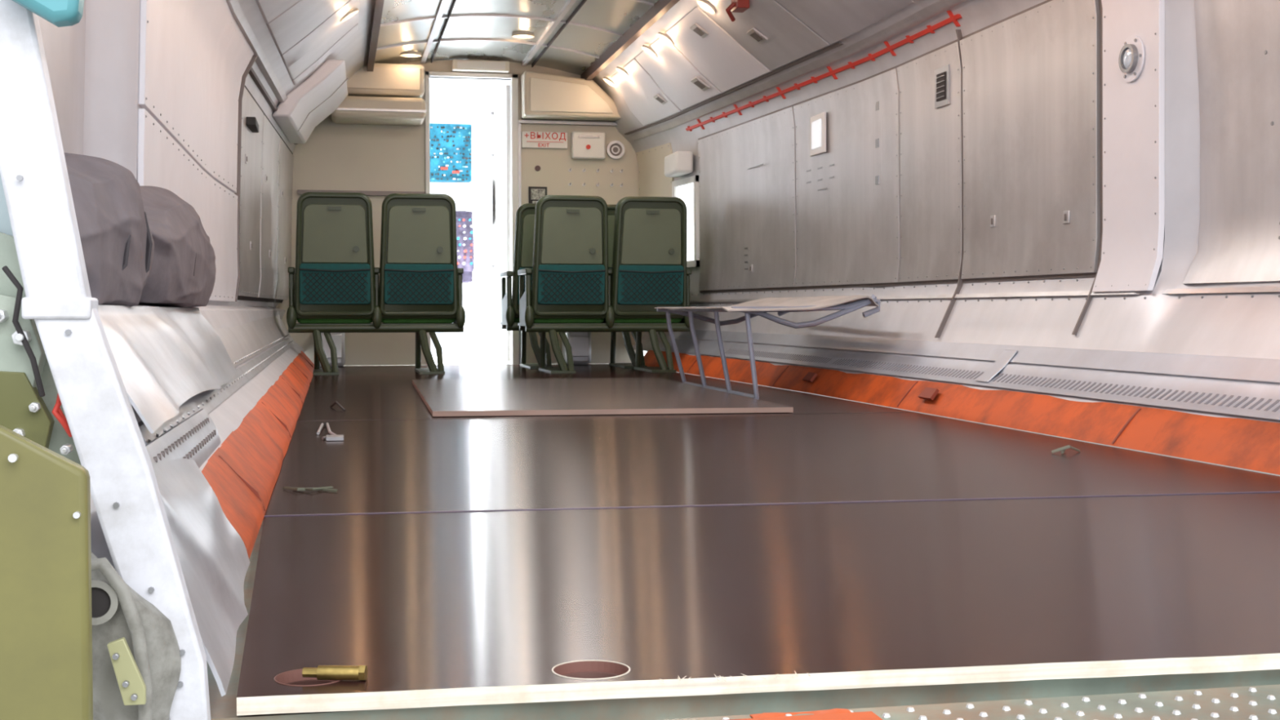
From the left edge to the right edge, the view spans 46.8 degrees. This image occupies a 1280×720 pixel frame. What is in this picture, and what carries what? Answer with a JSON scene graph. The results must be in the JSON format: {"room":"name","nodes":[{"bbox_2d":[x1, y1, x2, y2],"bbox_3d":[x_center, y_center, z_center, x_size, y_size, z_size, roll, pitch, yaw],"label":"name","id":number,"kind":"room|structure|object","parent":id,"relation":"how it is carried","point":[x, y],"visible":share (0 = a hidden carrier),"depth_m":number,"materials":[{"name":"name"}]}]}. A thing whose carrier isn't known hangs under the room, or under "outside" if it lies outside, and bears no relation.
{"room":"aircraft cabin","nodes":[
{"label":"aircraft cabin","id":0,"kind":"room"},
{"bbox_2d":[83,0,374,569],"bbox_3d":[-1.415,-0.884,5.778,0.875,1.940,8.940,0,2,-12],"label":"wall","id":1,"kind":"structure","parent":0,"point":[112,106],"depth_m":3.80,"materials":[{"name":"metal"}]},
{"bbox_2d":[0,174,13,235],"bbox_3d":[-0.725,-0.158,1.426,0.275,0.300,0.025,0,2,-12],"label":"frame skin","id":2,"kind":"object","parent":1,"relation":"attached to","point":[5,223],"visible":0.02,"depth_m":1.44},
{"bbox_2d":[37,0,85,153],"bbox_3d":[-1.112,-0.696,2.557,0.107,1.140,2.300,0,2,-12],"label":"lining","id":3,"kind":"object","parent":1,"relation":"attached to","point":[64,46],"visible":0.25,"depth_m":3.46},
{"bbox_2d":[0,0,210,719],"bbox_3d":[-0.573,-0.231,1.355,0.334,1.170,0.058,0,2,-12],"label":"strut","id":4,"kind":"object","parent":1,"relation":"attached to","point":[109,443],"visible":0.88,"depth_m":1.36,"materials":[{"name":"white paint"}]},
{"bbox_2d":[0,231,81,465],"bbox_3d":[-0.586,-0.012,1.401,0.135,0.250,0.080,0,2,-12],"label":"mechanism","id":5,"kind":"object","parent":4,"relation":"attached to","point":[31,406],"visible":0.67,"depth_m":1.38,"materials":[{"name":"metal"}]},
{"bbox_2d":[0,425,93,719],"bbox_3d":[-0.568,0.200,1.218,0.215,0.378,0.048,0,2,-12],"label":"metal panel","id":6,"kind":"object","parent":4,"relation":"attached to","point":[46,620],"depth_m":1.23,"materials":[{"name":"paint"}]},
{"bbox_2d":[12,0,84,26],"bbox_3d":[-0.545,-0.343,1.327,0.085,0.083,0.040,0,2,-12],"label":"fitting","id":7,"kind":"object","parent":4,"relation":"attached to","point":[60,13],"visible":1,"depth_m":1.32,"materials":[{"name":"paint"}]},
{"bbox_2d":[90,551,181,719],"bbox_3d":[-0.472,0.275,1.352,0.097,0.200,0.099,0,2,-12],"label":"hinge casting","id":8,"kind":"object","parent":4,"relation":"attached to","point":[118,611],"depth_m":1.34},
{"bbox_2d":[145,408,220,467],"bbox_3d":[-0.743,0.149,2.432,0.035,0.093,0.950,0,2,-12],"label":"strip","id":9,"kind":"object","parent":1,"relation":"attached to","point":[197,437],"visible":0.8,"depth_m":2.44,"materials":[{"name":"metal"}]},
{"bbox_2d":[137,108,238,302],"bbox_3d":[-1.590,-0.461,5.327,0.050,0.485,3.001,0,2,-11],"label":"wall cover","id":10,"kind":"structure","parent":1,"relation":"attached to","point":[162,163],"depth_m":5.36,"materials":[{"name":"metal"}]},
{"bbox_2d":[138,0,253,192],"bbox_3d":[-1.543,-1.030,5.292,0.124,0.635,2.952,0,2,-11],"label":"wall cover","id":11,"kind":"structure","parent":1,"relation":"attached to","point":[194,55],"depth_m":5.21,"materials":[{"name":"metal"}]},
{"bbox_2d":[137,334,293,444],"bbox_3d":[-1.494,-0.012,5.872,0.040,0.061,7.500,0,2,-12],"label":"ledge lip","id":12,"kind":"object","parent":1,"relation":"attached to","point":[208,400],"visible":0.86,"depth_m":3.65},
{"bbox_2d":[97,303,236,433],"bbox_3d":[-1.010,-0.021,3.081,0.268,0.201,2.200,0,2,-12],"label":"metal sheet","id":13,"kind":"object","parent":12,"relation":"on","point":[165,357],"visible":0.9,"depth_m":2.66,"materials":[{"name":"metal"}]},
{"bbox_2d":[63,151,155,310],"bbox_3d":[-1.038,-0.234,2.717,0.267,0.297,0.945,0,2,-12],"label":"bag","id":14,"kind":"object","parent":13,"relation":"on","point":[117,241],"visible":0.54,"depth_m":2.55,"materials":[{"name":"grey fabric"}]},
{"bbox_2d":[137,184,215,307],"bbox_3d":[-1.248,-0.283,3.765,0.298,0.314,1.517,0,2,-12],"label":"bag","id":15,"kind":"object","parent":13,"relation":"on","point":[183,273],"visible":0.55,"depth_m":3.44,"materials":[{"name":"grey fabric"}]},
{"bbox_2d":[199,308,288,366],"bbox_3d":[-1.703,-0.135,6.489,0.125,0.175,6.200,0,2,-12],"label":"ledge cover","id":16,"kind":"object","parent":1,"relation":"attached to","point":[239,341],"visible":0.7,"depth_m":5.87,"materials":[{"name":"metal"}]},
{"bbox_2d":[234,55,257,302],"bbox_3d":[-1.821,-0.834,6.814,0.125,1.130,0.020,0,2,-12],"label":"trim","id":17,"kind":"structure","parent":1,"relation":"attached to","point":[254,57],"depth_m":6.80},
{"bbox_2d":[237,85,263,301],"bbox_3d":[-1.925,-0.801,7.340,0.092,1.010,1.042,0,2,-10],"label":"access panel","id":18,"kind":"object","parent":1,"relation":"attached to","point":[251,142],"depth_m":7.28,"materials":[{"name":"metal"}]},
{"bbox_2d":[226,0,287,103],"bbox_3d":[-1.701,-1.408,6.700,0.160,0.025,6.709,0,2,-9],"label":"trim","id":19,"kind":"structure","parent":1,"relation":"attached to","point":[261,60],"depth_m":6.75,"materials":[{"name":"metal"}]},
{"bbox_2d":[253,110,279,302],"bbox_3d":[-2.109,-0.836,8.374,0.080,1.010,1.043,0,2,-10],"label":"access panel","id":20,"kind":"object","parent":1,"relation":"attached to","point":[270,137],"visible":0.97,"depth_m":8.30,"materials":[{"name":"metal"}]},
{"bbox_2d":[247,62,297,144],"bbox_3d":[-1.746,-1.350,6.693,0.136,0.010,6.708,0,2,-9],"label":"trim","id":21,"kind":"structure","parent":1,"relation":"attached to","point":[251,73],"depth_m":7.53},
{"bbox_2d":[255,0,299,22],"bbox_3d":[-1.339,-1.612,5.994,0.443,0.320,0.980,0,2,-12],"label":"panel","id":22,"kind":"object","parent":1,"relation":"attached to","point":[269,10],"visible":1,"depth_m":6.29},
{"bbox_2d":[269,133,293,302],"bbox_3d":[-2.290,-0.872,9.459,0.093,1.010,1.143,0,2,-10],"label":"access panel","id":23,"kind":"object","parent":1,"relation":"attached to","point":[286,157],"visible":0.94,"depth_m":9.38,"materials":[{"name":"metal"}]},
{"bbox_2d":[266,0,349,53],"bbox_3d":[-1.506,-1.641,6.878,0.418,0.320,0.780,0,2,-12],"label":"panel","id":24,"kind":"object","parent":1,"relation":"attached to","point":[300,20],"visible":1,"depth_m":6.89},
{"bbox_2d":[272,59,347,143],"bbox_3d":[-1.994,-1.558,9.027,0.432,0.330,1.380,0,2,-12],"label":"locker","id":25,"kind":"object","parent":1,"relation":"attached to","point":[321,94],"visible":1,"depth_m":8.68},
{"bbox_2d":[280,0,359,79],"bbox_3d":[-1.650,-1.668,7.664,0.389,0.320,0.780,0,2,-12],"label":"panel","id":26,"kind":"object","parent":1,"relation":"attached to","point":[310,48],"visible":0.98,"depth_m":7.61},
{"bbox_2d":[291,23,358,84],"bbox_3d":[-1.735,-1.684,8.157,0.358,0.320,0.180,0,2,-12],"label":"panel","id":27,"kind":"object","parent":1,"relation":"attached to","point":[353,30],"visible":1,"depth_m":8.14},
{"bbox_2d":[366,0,384,71],"bbox_3d":[-0.975,-1.827,5.857,0.040,0.070,8.780,0,2,-12],"label":"trim","id":28,"kind":"structure","parent":1,"relation":"attached to","point":[379,4],"depth_m":8.54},
{"bbox_2d":[429,123,471,182],"bbox_3d":[-1.804,-1.053,12.903,0.670,2.000,0.140,0,2,-12],"label":"panel","id":29,"kind":"object","parent":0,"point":[451,144],"visible":0.39,"depth_m":12.86,"materials":[{"name":"blue plastic"}]},
{"bbox_2d":[431,282,481,351],"bbox_3d":[-1.843,-0.662,13.925,2.400,1.150,0.050,0,2,-12],"label":"wall","id":30,"kind":"structure","parent":0,"point":[447,340],"depth_m":13.94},
{"bbox_2d":[429,104,480,211],"bbox_3d":[-1.843,-1.811,13.886,2.400,1.150,0.050,0,2,-12],"label":"trim","id":31,"kind":"structure","parent":30,"relation":"attached to","point":[445,114],"depth_m":13.88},
{"bbox_2d":[469,137,481,345],"bbox_3d":[-1.529,-1.112,13.921,0.140,1.950,0.025,0,2,-12],"label":"window","id":32,"kind":"structure","parent":30,"relation":"in","point":[475,202],"depth_m":13.91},
{"bbox_2d":[275,59,644,365],"bbox_3d":[-1.211,-1.033,10.365,2.661,2.130,0.050,0,2,-12],"label":"wall","id":33,"kind":"structure","parent":0,"point":[335,156],"depth_m":10.25,"materials":[{"name":"beige paint"}]},
{"bbox_2d":[297,189,425,195],"bbox_3d":[-1.913,-1.146,10.171,0.860,0.030,0.040,0,2,-12],"label":"trim","id":34,"kind":"structure","parent":33,"relation":"attached to","point":[299,191],"depth_m":10.16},
{"bbox_2d":[331,96,426,125],"bbox_3d":[-1.768,-1.683,9.996,0.620,0.145,0.385,0,2,-12],"label":"box","id":35,"kind":"object","parent":33,"relation":"attached to","point":[353,109],"visible":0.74,"depth_m":9.84,"materials":[{"name":"beige paint"}]},
{"bbox_2d":[346,62,424,97],"bbox_3d":[-1.768,-1.893,10.040,0.600,0.210,0.285,0,2,-12],"label":"locker","id":36,"kind":"object","parent":33,"relation":"attached to","point":[386,80],"visible":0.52,"depth_m":9.92,"materials":[{"name":"beige paint"}]},
{"bbox_2d":[420,0,448,63],"bbox_3d":[-0.618,-1.916,5.927,0.030,0.026,8.780,0,2,-12],"label":"trim","id":37,"kind":"structure","parent":33,"relation":"attached to","point":[442,4],"depth_m":8.99,"materials":[{"name":"metal"}]},
{"bbox_2d":[424,71,519,364],"bbox_3d":[-1.177,-0.983,10.359,0.645,2.030,0.100,0,2,-12],"label":"trim","id":38,"kind":"structure","parent":33,"relation":"attached to","point":[513,78],"depth_m":10.35,"materials":[{"name":"white plastic"}]},
{"bbox_2d":[451,59,509,73],"bbox_3d":[-1.105,-2.035,10.258,0.390,0.070,0.118,0,2,-12],"label":"box","id":39,"kind":"object","parent":33,"relation":"attached to","point":[457,65],"visible":1,"depth_m":10.21,"materials":[{"name":"beige paint"}]},
{"bbox_2d":[480,84,511,360],"bbox_3d":[-1.056,-0.975,10.718,0.056,1.950,0.567,-1,2,-25],"label":"door","id":40,"kind":"structure","parent":33,"relation":"in","point":[495,104],"depth_m":10.68,"materials":[{"name":"white plastic"}]},
{"bbox_2d":[528,186,546,203],"bbox_3d":[-0.719,-1.140,10.425,0.130,0.160,0.020,0,2,-12],"label":"card","id":41,"kind":"object","parent":33,"relation":"attached to","point":[535,193],"visible":0.55,"depth_m":10.41,"materials":[{"name":"beige paper"}]},
{"bbox_2d":[521,131,567,148],"bbox_3d":[-0.671,-1.547,10.415,0.325,0.115,0.026,0,2,-12],"label":"exit sign","id":42,"kind":"object","parent":33,"relation":"attached to","point":[532,140],"visible":1,"depth_m":10.41,"materials":[{"name":"white plastic"}]},
{"bbox_2d":[521,0,577,66],"bbox_3d":[0.068,-1.928,6.068,0.030,0.026,8.780,0,2,-12],"label":"trim","id":43,"kind":"structure","parent":33,"relation":"attached to","point":[570,3],"depth_m":9.08,"materials":[{"name":"metal"}]},
{"bbox_2d":[531,0,586,66],"bbox_3d":[0.127,-1.921,6.080,0.008,0.026,8.780,0,2,-12],"label":"trim","id":44,"kind":"structure","parent":33,"relation":"attached to","point":[583,2],"depth_m":9.07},
{"bbox_2d":[518,120,617,364],"bbox_3d":[-0.442,-0.827,10.479,0.840,1.710,0.050,0,2,-12],"label":"trim","id":45,"kind":"structure","parent":33,"relation":"attached to","point":[520,122],"depth_m":10.39,"materials":[{"name":"metal"}]},
{"bbox_2d":[520,71,621,121],"bbox_3d":[-0.455,-1.842,10.344,0.734,0.308,0.222,0,2,-12],"label":"upper cabinet","id":46,"kind":"object","parent":33,"relation":"attached to","point":[544,96],"visible":0.91,"depth_m":10.23,"materials":[{"name":"beige paint"}]},
{"bbox_2d":[570,131,605,159],"bbox_3d":[-0.365,-1.516,10.453,0.240,0.190,0.077,0,2,-12],"label":"control box","id":47,"kind":"object","parent":33,"relation":"attached to","point":[584,144],"visible":1,"depth_m":10.43,"materials":[{"name":"white plastic"}]},
{"bbox_2d":[606,140,624,159],"bbox_3d":[-0.174,-1.493,10.519,0.129,0.129,0.034,0,2,-12],"label":"air vent","id":48,"kind":"object","parent":33,"relation":"in","point":[615,148],"visible":1,"depth_m":10.51,"materials":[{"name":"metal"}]},
{"bbox_2d":[429,77,510,106],"bbox_3d":[-1.482,-2.347,12.109,2.400,0.040,3.540,0,2,-12],"label":"ceiling","id":49,"kind":"structure","parent":0,"point":[442,91],"depth_m":12.91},
{"bbox_2d":[374,0,657,75],"bbox_3d":[-0.242,-1.911,5.989,1.620,0.141,8.950,0,2,-12],"label":"ceiling","id":50,"kind":"structure","parent":0,"point":[615,15],"depth_m":9.05,"materials":[{"name":"metal"}]},
{"bbox_2d":[206,351,1279,719],"bbox_3d":[-0.531,0.148,7.812,2.700,0.060,12.500,0,2,-12],"label":"floor","id":51,"kind":"structure","parent":0,"point":[224,707],"depth_m":1.59,"materials":[{"name":"metal"}]},
{"bbox_2d":[151,458,249,696],"bbox_3d":[-0.557,0.199,1.858,0.131,0.233,0.870,0,2,-12],"label":"flap","id":52,"kind":"object","parent":51,"relation":"on","point":[214,559],"visible":0.77,"depth_m":1.77,"materials":[{"name":"fabric"}]},
{"bbox_2d":[201,351,314,558],"bbox_3d":[-1.402,0.121,5.931,0.103,0.116,7.630,0,2,-12],"label":"wall panel","id":53,"kind":"object","parent":51,"relation":"on","point":[242,473],"visible":0.91,"depth_m":3.18,"materials":[{"name":"orange paint"}]},
{"bbox_2d":[455,210,474,355],"bbox_3d":[-1.521,-0.654,12.653,0.160,1.220,0.570,0,2,-12],"label":"console","id":54,"kind":"object","parent":51,"relation":"on","point":[464,228],"visible":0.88,"depth_m":12.44,"materials":[{"name":"paint"}]},
{"bbox_2d":[309,364,724,385],"bbox_3d":[-0.863,0.086,9.040,2.221,0.018,2.639,0,2,-12],"label":"plywood board","id":55,"kind":"object","parent":51,"relation":"on","point":[348,375],"visible":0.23,"depth_m":8.81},
{"bbox_2d":[320,332,345,366],"bbox_3d":[-2.094,-0.106,10.018,0.190,0.299,0.255,0,2,-12],"label":"equipment box","id":56,"kind":"object","parent":55,"relation":"on","point":[339,339],"visible":0.38,"depth_m":9.91,"materials":[{"name":"metal"}]},
{"bbox_2d":[286,191,465,375],"bbox_3d":[-1.605,-0.457,8.994,1.050,1.069,0.615,0,2,-12],"label":"seat","id":57,"kind":"object","parent":55,"relation":"on","point":[335,287],"visible":1,"depth_m":8.75,"materials":[{"name":"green plastic"}]},
{"bbox_2d":[296,318,372,323],"bbox_3d":[-1.860,-0.283,9.036,0.455,0.120,0.440,0,2,-12],"label":"seat cushion","id":58,"kind":"object","parent":57,"relation":"on","point":[300,321],"depth_m":8.83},
{"bbox_2d":[382,318,455,323],"bbox_3d":[-1.380,-0.286,9.135,0.455,0.120,0.440,0,2,-12],"label":"seat cushion","id":59,"kind":"object","parent":57,"relation":"on","point":[384,320],"depth_m":8.93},
{"bbox_2d":[499,203,646,368],"bbox_3d":[-0.399,-0.488,9.905,1.050,1.069,0.615,0,2,-12],"label":"seat","id":60,"kind":"object","parent":55,"relation":"on","point":[525,214],"visible":0.24,"depth_m":9.63,"materials":[{"name":"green plastic"}]},
{"bbox_2d":[561,332,591,364],"bbox_3d":[-0.443,-0.103,10.358,0.180,0.269,0.255,0,2,-12],"label":"equipment box","id":61,"kind":"object","parent":55,"relation":"on","point":[580,342],"visible":0.54,"depth_m":10.24,"materials":[{"name":"metal"}]},
{"bbox_2d":[517,195,693,373],"bbox_3d":[-0.223,-0.465,9.226,1.050,1.069,0.615,0,2,-12],"label":"seat","id":62,"kind":"object","parent":55,"relation":"on","point":[574,289],"visible":0.97,"depth_m":8.98,"materials":[{"name":"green plastic"}]},
{"bbox_2d":[533,318,604,323],"bbox_3d":[-0.479,-0.291,9.269,0.455,0.120,0.440,0,2,-12],"label":"seat cushion","id":63,"kind":"object","parent":62,"relation":"on","point":[535,320],"depth_m":9.06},
{"bbox_2d":[613,318,681,323],"bbox_3d":[0.001,-0.294,9.367,0.455,0.120,0.440,0,2,-12],"label":"seat cushion","id":64,"kind":"object","parent":62,"relation":"on","point":[616,320],"depth_m":9.16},
{"bbox_2d":[297,381,913,421],"bbox_3d":[-0.329,0.170,6.526,2.255,0.018,2.497,0,2,-12],"label":"floor panel","id":65,"kind":"object","parent":51,"relation":"on","point":[360,402],"visible":0.45,"depth_m":5.98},
{"bbox_2d":[412,377,793,416],"bbox_3d":[-0.319,0.147,6.569,1.345,0.019,2.500,0,2,-12],"label":"plywood sheet","id":66,"kind":"object","parent":65,"relation":"on","point":[576,396],"visible":1,"depth_m":6.05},
{"bbox_2d":[654,294,879,399],"bbox_3d":[0.561,-0.075,6.860,0.722,0.448,1.368,0,2,-12],"label":"cot","id":67,"kind":"object","parent":65,"relation":"on","point":[846,304],"visible":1,"depth_m":6.43,"materials":[{"name":"metal"}]},
{"bbox_2d":[236,492,1279,715],"bbox_3d":[0.548,0.312,2.276,2.249,0.019,1.385,0,2,-12],"label":"floor panel","id":68,"kind":"object","parent":51,"relation":"on","point":[455,608],"depth_m":1.95,"materials":[{"name":"metal"}]},
{"bbox_2d":[285,680,335,684],"bbox_3d":[-0.341,0.345,1.535,0.071,0.010,0.071,0,2,-12],"label":"disc","id":69,"kind":"object","parent":68,"relation":"attached to","point":[304,682],"visible":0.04,"depth_m":1.56,"materials":[{"name":"metal"}]},
{"bbox_2d":[302,665,368,679],"bbox_3d":[-0.314,0.321,1.521,0.065,0.016,0.016,0,2,2],"label":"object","id":70,"kind":"object","parent":68,"relation":"on","point":[322,672],"visible":1,"depth_m":1.51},
{"bbox_2d":[562,671,619,678],"bbox_3d":[-0.052,0.344,1.566,0.078,0.010,0.078,0,2,-12],"label":"cup","id":71,"kind":"object","parent":68,"relation":"attached to","point":[580,674],"visible":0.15,"depth_m":1.60,"materials":[{"name":"metal"}]},
{"bbox_2d":[262,412,1279,521],"bbox_3d":[0.170,0.252,4.102,2.255,0.018,2.450,0,2,-12],"label":"floor panel","id":72,"kind":"object","parent":51,"relation":"on","point":[442,464],"visible":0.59,"depth_m":3.60,"materials":[{"name":"metal"}]},
{"bbox_2d":[283,486,337,492],"bbox_3d":[-0.694,0.270,3.114,0.114,0.010,0.084,0,2,-12],"label":"scrap","id":73,"kind":"object","parent":72,"relation":"on","point":[325,488],"visible":1,"depth_m":3.10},
{"bbox_2d":[316,422,343,440],"bbox_3d":[-0.970,0.219,4.571,0.067,0.014,0.572,-1,2,-17],"label":"strap buckle","id":74,"kind":"object","parent":72,"relation":"on","point":[333,437],"visible":1,"depth_m":4.36,"materials":[{"name":"metal"}]},
{"bbox_2d":[301,412,884,421],"bbox_3d":[-0.077,0.202,5.303,2.240,0.001,0.006,0,2,-12],"label":"trim","id":75,"kind":"structure","parent":72,"relation":"attached to","point":[859,412],"depth_m":5.28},
{"bbox_2d":[264,491,1279,516],"bbox_3d":[0.410,0.281,2.930,2.243,0.002,0.010,0,2,-10],"label":"trim","id":76,"kind":"structure","parent":51,"relation":"on","point":[1246,491],"depth_m":2.89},
{"bbox_2d":[644,350,1279,475],"bbox_3d":[0.949,0.121,6.073,0.166,0.108,8.302,0,2,-12],"label":"wall panel","id":77,"kind":"object","parent":51,"relation":"on","point":[1237,442],"visible":0.9,"depth_m":4.60,"materials":[{"name":"orange paint"}]},
{"bbox_2d":[591,0,1279,422],"bbox_3d":[0.927,-0.900,6.258,0.865,1.940,8.940,0,2,-12],"label":"wall","id":78,"kind":"structure","parent":0,"point":[1239,325],"depth_m":5.29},
{"bbox_2d":[376,38,599,58],"bbox_3d":[-0.974,-2.021,9.548,1.440,0.099,0.020,0,2,-12],"label":"trim","id":79,"kind":"structure","parent":78,"relation":"attached to","point":[453,39],"depth_m":9.54,"materials":[{"name":"metal"}]},
{"bbox_2d":[380,13,622,36],"bbox_3d":[-0.813,-1.995,8.765,1.440,0.099,0.020,0,2,-12],"label":"trim","id":80,"kind":"structure","parent":78,"relation":"attached to","point":[465,15],"depth_m":8.76,"materials":[{"name":"metal"}]},
{"bbox_2d":[580,0,679,79],"bbox_3d":[0.484,-1.837,6.157,0.040,0.070,8.780,0,2,-12],"label":"trim","id":81,"kind":"structure","parent":78,"relation":"attached to","point":[660,7],"depth_m":8.73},
{"bbox_2d":[610,58,681,125],"bbox_3d":[0.032,-1.734,9.642,0.316,0.320,0.780,0,2,-12],"label":"panel","id":82,"kind":"object","parent":78,"relation":"attached to","point":[638,90],"visible":1,"depth_m":9.62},
{"bbox_2d":[635,142,674,196],"bbox_3d":[0.102,-0.963,10.229,0.041,1.000,0.663,-1,2,-20],"label":"lining","id":83,"kind":"object","parent":78,"relation":"attached to","point":[652,180],"visible":0.3,"depth_m":10.22,"materials":[{"name":"beige paint"}]},
{"bbox_2d":[635,38,722,111],"bbox_3d":[0.222,-1.708,8.865,0.363,0.320,0.780,0,2,-12],"label":"panel","id":84,"kind":"object","parent":78,"relation":"attached to","point":[672,71],"visible":1,"depth_m":8.84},
{"bbox_2d":[664,151,693,177],"bbox_3d":[0.251,-1.274,9.636,0.120,0.140,0.350,0,2,-12],"label":"box","id":85,"kind":"object","parent":78,"relation":"attached to","point":[678,163],"visible":1,"depth_m":9.48,"materials":[{"name":"white plastic"}]},
{"bbox_2d":[676,182,693,261],"bbox_3d":[0.310,-0.894,9.656,0.022,0.500,0.404,-1,2,-17],"label":"window","id":86,"kind":"structure","parent":78,"relation":"in","point":[686,193],"depth_m":9.61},
{"bbox_2d":[671,175,699,267],"bbox_3d":[0.303,-0.894,9.660,0.042,0.580,0.476,-1,2,-17],"label":"trim","id":87,"kind":"structure","parent":78,"relation":"attached to","point":[695,179],"depth_m":9.44,"materials":[{"name":"white plastic"}]},
{"bbox_2d":[664,7,771,92],"bbox_3d":[0.410,-1.682,8.087,0.411,0.320,0.780,0,2,-12],"label":"panel","id":88,"kind":"object","parent":78,"relation":"attached to","point":[722,60],"visible":1,"depth_m":8.05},
{"bbox_2d":[624,42,843,134],"bbox_3d":[0.436,-1.533,8.671,0.065,0.008,3.714,-1,2,-16],"label":"trim","id":89,"kind":"structure","parent":78,"relation":"attached to","point":[837,44],"depth_m":8.12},
{"bbox_2d":[697,103,796,293],"bbox_3d":[0.598,-0.889,8.611,0.049,0.976,1.647,-1,2,-16],"label":"access panel","id":90,"kind":"object","parent":78,"relation":"attached to","point":[748,224],"visible":1,"depth_m":8.49,"materials":[{"name":"metal"}]},
{"bbox_2d":[744,163,763,269],"bbox_3d":[0.632,-0.810,8.479,0.005,0.579,0.500,0,2,-12],"label":"print","id":91,"kind":"object","parent":90,"relation":"attached to","point":[753,172],"depth_m":8.44,"materials":[{"name":"metal"}]},
{"bbox_2d":[697,0,831,71],"bbox_3d":[0.599,-1.656,7.310,0.460,0.320,0.780,0,2,-12],"label":"panel","id":92,"kind":"object","parent":78,"relation":"attached to","point":[789,40],"depth_m":7.27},
{"bbox_2d":[746,27,768,44],"bbox_3d":[0.588,-1.625,7.421,0.080,0.059,0.117,0,2,-12],"label":"socket plate","id":93,"kind":"object","parent":92,"relation":"attached to","point":[753,33],"visible":1,"depth_m":7.40,"materials":[{"name":"metal"}]},
{"bbox_2d":[627,0,966,141],"bbox_3d":[1.066,-1.418,6.252,0.201,0.025,8.710,0,2,-14],"label":"trim","id":94,"kind":"structure","parent":78,"relation":"attached to","point":[940,6],"depth_m":7.18,"materials":[{"name":"metal"}]},
{"bbox_2d":[685,10,962,131],"bbox_3d":[0.804,-1.418,7.678,0.093,0.060,3.806,0,2,-15],"label":"strip","id":95,"kind":"object","parent":78,"relation":"attached to","point":[953,18],"visible":1,"depth_m":7.10,"materials":[{"name":"red paint"}]},
{"bbox_2d":[775,0,915,44],"bbox_3d":[0.789,-1.626,6.430,0.470,0.320,0.980,0,2,-12],"label":"panel","id":96,"kind":"object","parent":78,"relation":"attached to","point":[834,20],"visible":1,"depth_m":6.61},
{"bbox_2d":[793,65,900,288],"bbox_3d":[0.995,-0.842,7.207,0.059,0.976,1.289,-1,2,-15],"label":"access panel","id":97,"kind":"object","parent":78,"relation":"attached to","point":[848,175],"visible":1,"depth_m":7.14,"materials":[{"name":"metal"}]},
{"bbox_2d":[806,164,834,191],"bbox_3d":[0.908,-0.917,7.511,0.014,0.118,0.401,0,2,-14],"label":"print","id":98,"kind":"object","parent":97,"relation":"attached to","point":[820,177],"depth_m":7.49,"materials":[{"name":"metal"}]},
{"bbox_2d":[896,39,961,284],"bbox_3d":[1.223,-0.810,6.259,0.045,0.976,0.675,0,2,-12],"label":"access panel","id":99,"kind":"object","parent":78,"relation":"attached to","point":[930,83],"visible":1,"depth_m":6.22,"materials":[{"name":"metal"}]},
{"bbox_2d":[934,64,950,108],"bbox_3d":[1.241,-1.125,6.091,0.016,0.160,0.140,0,2,-12],"label":"vent grille","id":100,"kind":"object","parent":99,"relation":"attached to","point":[942,72],"depth_m":6.08,"materials":[{"name":"metal"}]},
{"bbox_2d":[934,29,963,337],"bbox_3d":[1.247,-0.704,5.923,0.133,1.230,0.010,0,2,-12],"label":"trim","id":101,"kind":"structure","parent":78,"relation":"attached to","point":[959,36],"depth_m":5.93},
{"bbox_2d":[661,338,1279,419],"bbox_3d":[1.071,0.002,5.941,0.167,0.122,8.002,0,2,-12],"label":"vent strip","id":102,"kind":"object","parent":78,"relation":"attached to","point":[1246,399],"depth_m":4.81,"materials":[{"name":"metal"}]},
{"bbox_2d":[662,684,1279,719],"bbox_3d":[0.752,0.371,1.321,2.200,0.030,0.560,0,2,-12],"label":"ramp","id":103,"kind":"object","parent":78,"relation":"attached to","point":[1251,702],"depth_m":1.50,"materials":[{"name":"metal"}]},
{"bbox_2d":[726,708,882,719],"bbox_3d":[0.159,0.354,1.426,0.160,0.009,0.105,0,2,-12],"label":"tape","id":104,"kind":"object","parent":103,"relation":"on","point":[834,713],"visible":1,"depth_m":1.46,"materials":[{"name":"paint"}]},
{"bbox_2d":[677,329,1279,382],"bbox_3d":[1.150,-0.045,5.904,0.118,0.055,7.901,0,2,-12],"label":"trim","id":105,"kind":"structure","parent":78,"relation":"attached to","point":[1268,370],"depth_m":4.90,"materials":[{"name":"metal"}]},
{"bbox_2d":[689,279,1279,305],"bbox_3d":[1.145,-0.281,6.307,0.189,0.073,8.708,0,2,-14],"label":"trim","id":106,"kind":"structure","parent":78,"relation":"attached to","point":[1254,289],"depth_m":5.08,"materials":[{"name":"metal"}]},
{"bbox_2d":[959,0,1101,282],"bbox_3d":[1.401,-0.781,5.400,0.044,0.976,1.080,0,2,-12],"label":"access panel","id":107,"kind":"object","parent":78,"relation":"attached to","point":[1031,77],"visible":1,"depth_m":5.31,"materials":[{"name":"metal"}]},
{"bbox_2d":[1071,0,1102,334],"bbox_3d":[1.477,-0.683,4.857,0.114,1.200,0.010,0,2,-12],"label":"trim","id":108,"kind":"structure","parent":78,"relation":"attached to","point":[1089,297],"depth_m":4.87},
{"bbox_2d":[1091,0,1164,292],"bbox_3d":[1.519,-0.782,4.668,0.104,1.130,0.340,0,2,-12],"label":"frame cover","id":109,"kind":"object","parent":78,"relation":"attached to","point":[1134,112],"visible":1,"depth_m":4.65,"materials":[{"name":"metal"}]},
{"bbox_2d":[1118,35,1144,81],"bbox_3d":[1.538,-0.946,4.646,0.028,0.143,0.143,0,2,-12],"label":"round lamp","id":110,"kind":"object","parent":78,"relation":"attached to","point":[1131,55],"visible":1,"depth_m":4.63,"materials":[{"name":"metal"}]},
{"bbox_2d":[1182,0,1279,284],"bbox_3d":[1.893,-0.739,3.245,0.125,1.100,2.440,0,2,-12],"label":"wall panel","id":111,"kind":"object","parent":78,"relation":"attached to","point":[1238,41],"visible":1,"depth_m":4.26,"materials":[{"name":"metal"}]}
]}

